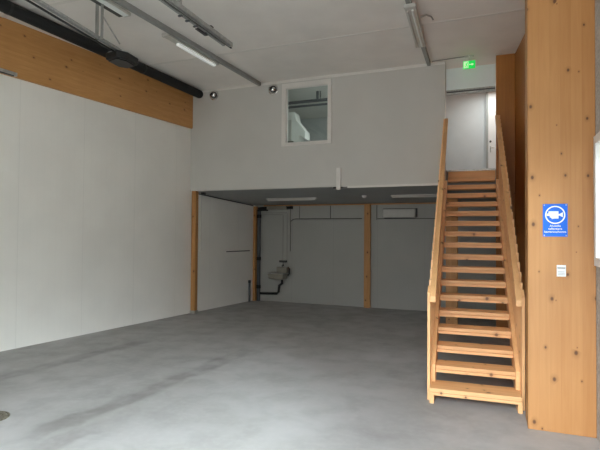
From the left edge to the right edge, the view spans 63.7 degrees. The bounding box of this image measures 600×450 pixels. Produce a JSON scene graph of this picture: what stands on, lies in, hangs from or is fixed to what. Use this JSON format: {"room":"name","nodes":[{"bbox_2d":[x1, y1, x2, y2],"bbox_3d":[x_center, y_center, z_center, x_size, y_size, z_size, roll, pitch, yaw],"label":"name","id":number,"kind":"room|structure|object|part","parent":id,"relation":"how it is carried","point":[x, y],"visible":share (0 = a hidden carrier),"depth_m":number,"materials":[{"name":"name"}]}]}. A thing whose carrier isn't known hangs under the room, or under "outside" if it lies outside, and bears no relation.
{"room":"empty warehouse unit","nodes":[
{"label":"empty warehouse unit","id":0,"kind":"room"},
{"bbox_2d":[0,74,254,351],"bbox_3d":[-4.220,-0.593,8.172,0.298,5.050,14.054,0,-1,29],"label":"wall","id":1,"kind":"structure","parent":0,"point":[96,197],"depth_m":8.80,"materials":[{"name":"white paint"}]},
{"bbox_2d":[0,17,192,128],"bbox_3d":[-4.868,-2.729,6.647,0.050,0.850,9.983,0,-1,29],"label":"timber beam","id":2,"kind":"structure","parent":1,"relation":"attached to","point":[37,57],"depth_m":8.53,"materials":[{"name":"brown wood"}]},
{"bbox_2d":[0,68,17,76],"bbox_3d":[-4.772,-2.325,6.695,0.060,0.075,1.684,0,-1,29],"label":"channel","id":3,"kind":"object","parent":2,"relation":"attached to","point":[3,71],"visible":1,"depth_m":7.30,"materials":[{"name":"metal"}]},
{"bbox_2d":[200,196,201,250],"bbox_3d":[-2.318,-0.039,11.292,0.020,1.300,0.020,0,-1,21],"label":"conduit","id":4,"kind":"object","parent":1,"relation":"attached to","point":[201,196],"visible":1,"depth_m":11.29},
{"bbox_2d":[198,193,252,205],"bbox_3d":[-1.823,-0.627,12.133,0.036,0.181,2.242,0,-1,29],"label":"conduit","id":5,"kind":"object","parent":1,"relation":"attached to","point":[198,193],"visible":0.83,"depth_m":12.08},
{"bbox_2d":[0,0,524,118],"bbox_3d":[-0.834,-3.214,6.904,9.800,0.206,13.900,0,-1,21],"label":"ceiling","id":6,"kind":"structure","parent":0,"point":[248,24],"depth_m":7.86,"materials":[{"name":"white paint"}]},
{"bbox_2d":[25,0,137,67],"bbox_3d":[-3.331,-2.838,4.388,0.352,0.700,6.403,0,-1,13],"label":"garage door opener","id":7,"kind":"object","parent":6,"relation":"hanging from","point":[118,57],"visible":1,"depth_m":6.68,"materials":[{"name":"metal"}]},
{"bbox_3d":[-3.448,-2.597,4.230,0.022,0.020,6.045,0,-1,14],"label":"drive chain","id":8,"kind":"part","parent":7,"relation":"part of","materials":[{"name":"grey metal"}]},
{"bbox_3d":[-3.418,-2.642,4.220,0.055,0.035,6.045,0,-1,14],"label":"rail","id":9,"kind":"part","parent":7,"relation":"part of","materials":[{"name":"metal"}]},
{"bbox_2d":[109,58,134,67],"bbox_3d":[-2.681,-2.434,7.262,0.279,0.019,0.387,0,-1,21],"label":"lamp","id":10,"kind":"object","parent":7,"relation":"attached to","point":[120,62],"depth_m":7.21,"materials":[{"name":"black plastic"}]},
{"bbox_2d":[0,0,202,97],"bbox_3d":[-4.199,-3.044,6.481,0.196,0.194,9.668,0,-1,24],"label":"pipe","id":11,"kind":"object","parent":6,"relation":"attached to","point":[7,7],"visible":1,"depth_m":7.72,"materials":[{"name":"plastic"}]},
{"bbox_2d":[91,0,130,16],"bbox_3d":[-2.757,-3.080,6.550,0.169,0.060,1.140,0,-1,21],"label":"ceiling light","id":12,"kind":"object","parent":6,"relation":"attached to","point":[109,5],"visible":1,"depth_m":6.80,"materials":[{"name":"white plastic"}]},
{"bbox_2d":[111,0,260,85],"bbox_3d":[-2.470,-3.095,6.749,0.062,0.075,7.830,0,-1,24],"label":"cable trunking","id":13,"kind":"object","parent":6,"relation":"attached to","point":[122,3],"visible":1,"depth_m":7.89,"materials":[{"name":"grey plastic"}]},
{"bbox_2d":[162,33,218,66],"bbox_3d":[-1.869,-3.022,8.413,0.138,0.085,1.460,0,-1,24],"label":"ceiling light","id":14,"kind":"object","parent":6,"relation":"attached to","point":[169,37],"visible":0.9,"depth_m":8.30,"materials":[{"name":"white plastic"}]},
{"bbox_2d":[176,43,215,66],"bbox_3d":[-1.817,-2.997,8.537,0.065,0.040,1.090,0,-1,24],"label":"diffuser","id":15,"kind":"object","parent":14,"relation":"attached to","point":[183,46],"depth_m":8.46,"materials":[{"name":"white plastic"}]},
{"bbox_2d":[159,0,232,48],"bbox_3d":[-1.387,-2.835,5.974,0.140,0.610,2.180,0,-1,21],"label":"door track","id":16,"kind":"object","parent":6,"relation":"hanging from","point":[176,6],"visible":1,"depth_m":6.13,"materials":[{"name":"metal"}]},
{"bbox_2d":[288,91,327,108],"bbox_3d":[0.373,-2.861,10.935,4.700,0.329,0.070,0,-1,21],"label":"ventilation duct","id":17,"kind":"object","parent":6,"relation":"attached to","point":[317,99],"visible":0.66,"depth_m":10.96,"materials":[{"name":"grey metal"}]},
{"bbox_2d":[405,0,430,65],"bbox_3d":[0.941,-3.100,5.194,0.062,0.075,8.220,0,-1,21],"label":"cable trunking","id":18,"kind":"object","parent":6,"relation":"attached to","point":[424,49],"visible":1,"depth_m":8.46,"materials":[{"name":"grey plastic"}]},
{"bbox_2d":[404,3,425,47],"bbox_3d":[1.740,-2.955,7.263,0.158,0.078,1.490,0,-1,20],"label":"ceiling light","id":19,"kind":"object","parent":18,"relation":"attached to","point":[410,9],"visible":1,"depth_m":7.08,"materials":[{"name":"white plastic"}]},
{"bbox_2d":[432,56,464,61],"bbox_3d":[2.711,-3.038,8.847,0.581,0.025,0.019,0,-1,24],"label":"cable","id":20,"kind":"object","parent":6,"relation":"attached to","point":[463,56],"visible":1,"depth_m":8.84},
{"bbox_2d":[463,55,474,68],"bbox_3d":[3.047,-2.933,8.697,0.205,0.235,0.045,0,-1,21],"label":"exit sign","id":21,"kind":"object","parent":6,"relation":"hanging from","point":[468,64],"visible":1,"depth_m":8.69,"materials":[{"name":"green plastic"}]},
{"bbox_3d":[3.047,-2.885,8.695,0.205,0.140,0.025,0,-1,21],"label":"panel","id":22,"kind":"part","parent":21,"relation":"part of","materials":[{"name":"green plastic"}]},
{"bbox_2d":[288,112,309,141],"bbox_3d":[-0.104,-1.815,11.251,0.580,1.575,0.315,0,-1,21],"label":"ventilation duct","id":23,"kind":"object","parent":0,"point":[297,132],"visible":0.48,"depth_m":11.13,"materials":[{"name":"white plastic"}]},
{"bbox_3d":[-0.303,-1.801,11.168,0.230,1.250,0.015,0,-1,21],"label":"cabinet door","id":24,"kind":"part","parent":23,"relation":"part of","materials":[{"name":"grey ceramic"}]},
{"bbox_2d":[0,300,599,449],"bbox_3d":[-0.875,2.031,6.798,9.800,0.200,13.900,0,-1,21],"label":"floor","id":25,"kind":"structure","parent":0,"point":[252,375],"depth_m":5.70,"materials":[{"name":"concrete"}]},
{"bbox_2d":[0,411,9,420],"bbox_3d":[-3.015,1.873,4.687,0.350,0.018,0.350,0,-1,21],"label":"floor drain","id":26,"kind":"object","parent":25,"relation":"on","point":[3,415],"visible":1,"depth_m":4.75,"materials":[{"name":"metal"}]},
{"bbox_2d":[190,191,198,313],"bbox_3d":[-2.399,0.615,10.977,0.130,2.777,0.125,0,-1,21],"label":"timber post","id":27,"kind":"object","parent":25,"relation":"on","point":[194,228],"visible":1,"depth_m":10.93,"materials":[{"name":"wood"}]},
{"bbox_2d":[248,280,250,301],"bbox_3d":[-1.355,1.765,12.935,0.076,0.575,0.076,0,-1,21],"label":"pipe stub","id":28,"kind":"object","parent":25,"relation":"on","point":[249,281],"visible":1,"depth_m":12.91,"materials":[{"name":"black plastic"}]},
{"bbox_2d":[252,206,257,300],"bbox_3d":[-1.223,0.777,13.184,0.073,2.563,0.135,0,-1,21],"label":"timber post","id":29,"kind":"object","parent":25,"relation":"on","point":[254,298],"visible":1,"depth_m":13.13,"materials":[{"name":"brown wood"}]},
{"bbox_2d":[256,207,267,300],"bbox_3d":[-1.037,0.781,13.103,0.310,2.554,0.139,0,-1,21],"label":"stack","id":30,"kind":"object","parent":25,"relation":"on","point":[258,286],"visible":0.99,"depth_m":13.11,"materials":[{"name":"black plastic"}]},
{"bbox_2d":[364,205,370,307],"bbox_3d":[1.685,0.777,12.065,0.155,2.563,0.097,0,-1,21],"label":"timber post","id":31,"kind":"object","parent":25,"relation":"on","point":[367,208],"visible":1,"depth_m":12.02,"materials":[{"name":"brown wood"}]},
{"bbox_2d":[446,199,457,323],"bbox_3d":[2.817,0.754,8.952,0.210,2.500,0.135,0,-1,21],"label":"timber post","id":32,"kind":"object","parent":25,"relation":"on","point":[449,275],"visible":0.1,"depth_m":8.89,"materials":[{"name":"brown wood"}]},
{"bbox_2d":[427,115,524,413],"bbox_3d":[2.545,-0.019,7.131,0.982,3.968,4.345,0,-1,19],"label":"staircase","id":33,"kind":"structure","parent":25,"relation":"on","point":[514,297],"depth_m":6.08,"materials":[{"name":"brown wood"}]},
{"bbox_3d":[1.432,1.300,5.357,0.032,1.240,0.095,0,-1,19],"label":"newel post","id":34,"kind":"part","parent":33,"relation":"part of","materials":[{"name":"brown wood"}]},
{"bbox_3d":[2.077,-0.562,7.090,0.058,2.892,3.789,0,-1,19],"label":"handrail","id":35,"kind":"part","parent":33,"relation":"part of","materials":[{"name":"brown wood"}]},
{"bbox_3d":[2.890,-0.562,6.810,0.058,2.892,3.789,0,-1,19],"label":"handrail","id":36,"kind":"part","parent":33,"relation":"part of","materials":[{"name":"brown wood"}]},
{"bbox_3d":[2.331,1.301,5.048,0.032,1.240,0.095,0,-1,19],"label":"newel post","id":37,"kind":"part","parent":33,"relation":"part of","materials":[{"name":"brown wood"}]},
{"bbox_2d":[496,53,514,338],"bbox_3d":[3.695,-0.520,8.688,0.313,5.050,0.260,0,-1,21],"label":"column","id":38,"kind":"structure","parent":25,"relation":"on","point":[505,64],"depth_m":8.58,"materials":[{"name":"brown wood"}]},
{"bbox_2d":[525,0,596,437],"bbox_3d":[2.475,-0.612,4.625,0.559,5.050,0.330,0,-1,21],"label":"pillar","id":39,"kind":"structure","parent":25,"relation":"on","point":[560,312],"depth_m":4.46,"materials":[{"name":"brown wood"}]},
{"bbox_2d":[543,204,567,236],"bbox_3d":[2.364,-0.044,4.474,0.204,0.303,0.008,0,-1,21],"label":"warning sign","id":40,"kind":"object","parent":39,"relation":"attached to","point":[555,216],"visible":1,"depth_m":4.47,"materials":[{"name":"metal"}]},
{"bbox_2d":[557,265,565,276],"bbox_3d":[2.407,0.422,4.448,0.075,0.106,0.004,0,-1,21],"label":"card","id":41,"kind":"object","parent":39,"relation":"attached to","point":[561,269],"visible":1,"depth_m":4.45,"materials":[{"name":"white paper"}]},
{"bbox_2d":[300,117,326,140],"bbox_3d":[1.127,-1.976,13.197,5.050,1.995,0.100,0,-1,21],"label":"wall","id":42,"kind":"structure","parent":0,"point":[317,127],"depth_m":13.43,"materials":[{"name":"white paint"}]},
{"bbox_2d":[190,63,445,190],"bbox_3d":[0.101,-1.909,10.057,5.625,2.273,0.120,0,-1,21],"label":"wall","id":43,"kind":"structure","parent":0,"point":[387,126],"depth_m":9.73,"materials":[{"name":"white paint"}]},
{"bbox_2d":[209,90,218,99],"bbox_3d":[-1.941,-2.903,10.746,0.224,0.224,0.133,0,-1,21],"label":"ball nozzle","id":44,"kind":"object","parent":43,"relation":"attached to","point":[214,94],"visible":1,"depth_m":10.72,"materials":[{"name":"metal"}]},
{"bbox_2d":[268,84,277,94],"bbox_3d":[-0.592,-2.883,10.216,0.224,0.224,0.133,0,-1,21],"label":"ball nozzle","id":45,"kind":"object","parent":43,"relation":"attached to","point":[273,89],"visible":1,"depth_m":10.19,"materials":[{"name":"metal"}]},
{"bbox_2d":[281,79,331,146],"bbox_3d":[0.144,-2.308,10.023,1.090,1.315,0.130,0,-1,21],"label":"window","id":46,"kind":"structure","parent":43,"relation":"in","point":[324,82],"depth_m":10.02,"materials":[{"name":"white wood"}]},
{"bbox_2d":[201,61,444,91],"bbox_3d":[0.115,-3.022,10.005,5.550,0.050,0.015,0,-1,21],"label":"trim","id":47,"kind":"structure","parent":43,"relation":"attached to","point":[443,62],"depth_m":9.81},
{"bbox_2d":[333,168,346,189],"bbox_3d":[0.806,-0.928,9.671,0.290,0.440,0.040,0,-1,21],"label":"cable cover","id":48,"kind":"object","parent":43,"relation":"attached to","point":[338,170],"visible":1,"depth_m":9.66,"materials":[{"name":"white plastic"}]},
{"bbox_2d":[343,183,437,187],"bbox_3d":[1.775,-0.759,9.313,1.955,0.040,0.032,0,-1,21],"label":"trim","id":49,"kind":"structure","parent":43,"relation":"attached to","point":[425,184],"depth_m":9.29,"materials":[{"name":"white metal"}]},
{"bbox_2d":[198,171,495,204],"bbox_3d":[1.845,-0.783,11.326,8.045,0.455,3.606,0,-1,21],"label":"ceiling","id":50,"kind":"structure","parent":0,"point":[324,195],"depth_m":10.95,"materials":[{"name":"grey paint"}]},
{"bbox_2d":[266,197,316,200],"bbox_3d":[-0.208,-0.618,11.616,1.280,0.063,0.100,0,-1,21],"label":"strip light","id":51,"kind":"object","parent":50,"relation":"attached to","point":[306,198],"visible":1,"depth_m":11.58,"materials":[{"name":"white plastic"}]},
{"bbox_2d":[268,199,315,200],"bbox_3d":[-0.208,-0.604,11.616,1.240,0.035,0.070,0,-1,21],"label":"diffuser","id":52,"kind":"object","parent":51,"relation":"attached to","point":[268,199],"depth_m":11.61,"materials":[{"name":"white plastic"}]},
{"bbox_2d":[391,194,436,197],"bbox_3d":[2.576,-0.627,10.415,1.220,0.063,0.100,0,-1,21],"label":"strip light","id":53,"kind":"object","parent":50,"relation":"attached to","point":[409,195],"visible":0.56,"depth_m":10.42,"materials":[{"name":"white plastic"}]},
{"bbox_2d":[447,168,494,171],"bbox_3d":[3.243,-1.040,9.174,0.870,0.030,0.080,0,-1,21],"label":"trim","id":54,"kind":"structure","parent":50,"relation":"attached to","point":[488,168],"depth_m":9.12,"materials":[{"name":"metal"}]},
{"bbox_2d":[255,201,495,310],"bbox_3d":[1.763,0.637,12.200,6.577,2.850,0.200,0,-1,21],"label":"wall","id":55,"kind":"structure","parent":0,"point":[325,260],"depth_m":12.21,"materials":[{"name":"white paint"}]},
{"bbox_2d":[260,260,289,294],"bbox_3d":[-0.710,1.413,12.846,0.890,0.935,0.368,0,-1,21],"label":"basin","id":56,"kind":"object","parent":55,"relation":"attached to","point":[281,273],"visible":1,"depth_m":12.79,"materials":[{"name":"ceramic"}]},
{"bbox_3d":[-0.587,1.360,12.804,0.437,0.149,0.358,0,-1,21],"label":"bowl","id":57,"kind":"part","parent":56,"relation":"part of","materials":[{"name":"ceramic"}]},
{"bbox_2d":[267,206,292,209],"bbox_3d":[-0.534,-0.457,12.923,0.728,0.090,0.140,0,-1,21],"label":"box","id":58,"kind":"object","parent":55,"relation":"attached to","point":[268,207],"visible":1,"depth_m":12.86,"materials":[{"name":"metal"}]},
{"bbox_2d":[290,209,290,250],"bbox_3d":[-0.253,0.104,12.884,0.013,1.190,0.013,-1,-2,44],"label":"cable","id":59,"kind":"object","parent":55,"relation":"attached to","point":[290,209],"visible":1,"depth_m":12.88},
{"bbox_2d":[291,218,361,220],"bbox_3d":[0.658,-0.133,12.531,1.936,0.078,0.019,0,-1,21],"label":"cable","id":60,"kind":"object","parent":55,"relation":"attached to","point":[305,218],"visible":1,"depth_m":12.46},
{"bbox_2d":[264,202,435,205],"bbox_3d":[1.877,-0.521,12.041,6.130,0.030,0.058,0,-1,21],"label":"batten","id":61,"kind":"object","parent":55,"relation":"attached to","point":[431,202],"visible":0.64,"depth_m":12.20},
{"bbox_2d":[383,208,417,218],"bbox_3d":[2.434,-0.280,11.759,0.815,0.245,0.170,0,-1,21],"label":"wall heater","id":62,"kind":"object","parent":55,"relation":"attached to","point":[398,213],"visible":1,"depth_m":11.69,"materials":[{"name":"white metal"}]},
{"bbox_2d":[384,218,414,218],"bbox_3d":[2.417,-0.168,11.742,0.715,0.020,0.090,0,-1,21],"label":"outlet","id":63,"kind":"object","parent":62,"relation":"attached to","point":[384,218],"depth_m":11.73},
{"bbox_2d":[446,91,495,170],"bbox_3d":[4.467,-1.999,10.758,2.750,1.995,0.100,0,-1,21],"label":"wall","id":64,"kind":"structure","parent":0,"point":[465,113],"depth_m":10.98,"materials":[{"name":"white paint"}]},
{"bbox_2d":[486,92,495,168],"bbox_3d":[4.577,-2.002,10.580,0.935,1.970,0.149,0,-1,21],"label":"door","id":65,"kind":"structure","parent":64,"relation":"in","point":[491,96],"depth_m":10.70,"materials":[{"name":"grey plastic"}]},
{"bbox_3d":[4.170,-2.001,10.761,0.045,1.970,0.109,0,-1,21],"label":"frame","id":66,"kind":"part","parent":65,"relation":"part of","materials":[{"name":"grey plastic"}]},
{"bbox_2d":[446,64,495,90],"bbox_3d":[3.179,-2.743,9.003,0.865,0.410,0.060,0,-1,21],"label":"wall header","id":67,"kind":"structure","parent":0,"point":[481,75],"depth_m":8.97,"materials":[{"name":"white paint"}]},
{"bbox_2d":[446,86,495,95],"bbox_3d":[3.177,-2.498,8.998,0.865,0.080,0.080,0,-1,21],"label":"sliding rail","id":68,"kind":"object","parent":67,"relation":"attached to","point":[489,88],"visible":1,"depth_m":8.97,"materials":[{"name":"metal"}]},
{"bbox_2d":[515,34,524,293],"bbox_3d":[3.949,-0.535,7.849,0.773,5.050,6.751,0,-1,21],"label":"wall","id":69,"kind":"structure","parent":0,"point":[520,53],"depth_m":8.06,"materials":[{"name":"brown wood"}]},
{"bbox_2d":[595,0,599,442],"bbox_3d":[1.792,-0.676,1.709,0.300,5.050,6.260,0,-1,21],"label":"wall","id":70,"kind":"structure","parent":0,"point":[597,2],"depth_m":4.29,"materials":[{"name":"white paint"}]},
{"bbox_2d":[594,131,599,266],"bbox_3d":[2.341,-0.231,3.492,0.080,1.150,1.710,0,-1,21],"label":"window","id":71,"kind":"structure","parent":70,"relation":"in","point":[597,136],"depth_m":4.23,"materials":[{"name":"white glass"}]}
]}

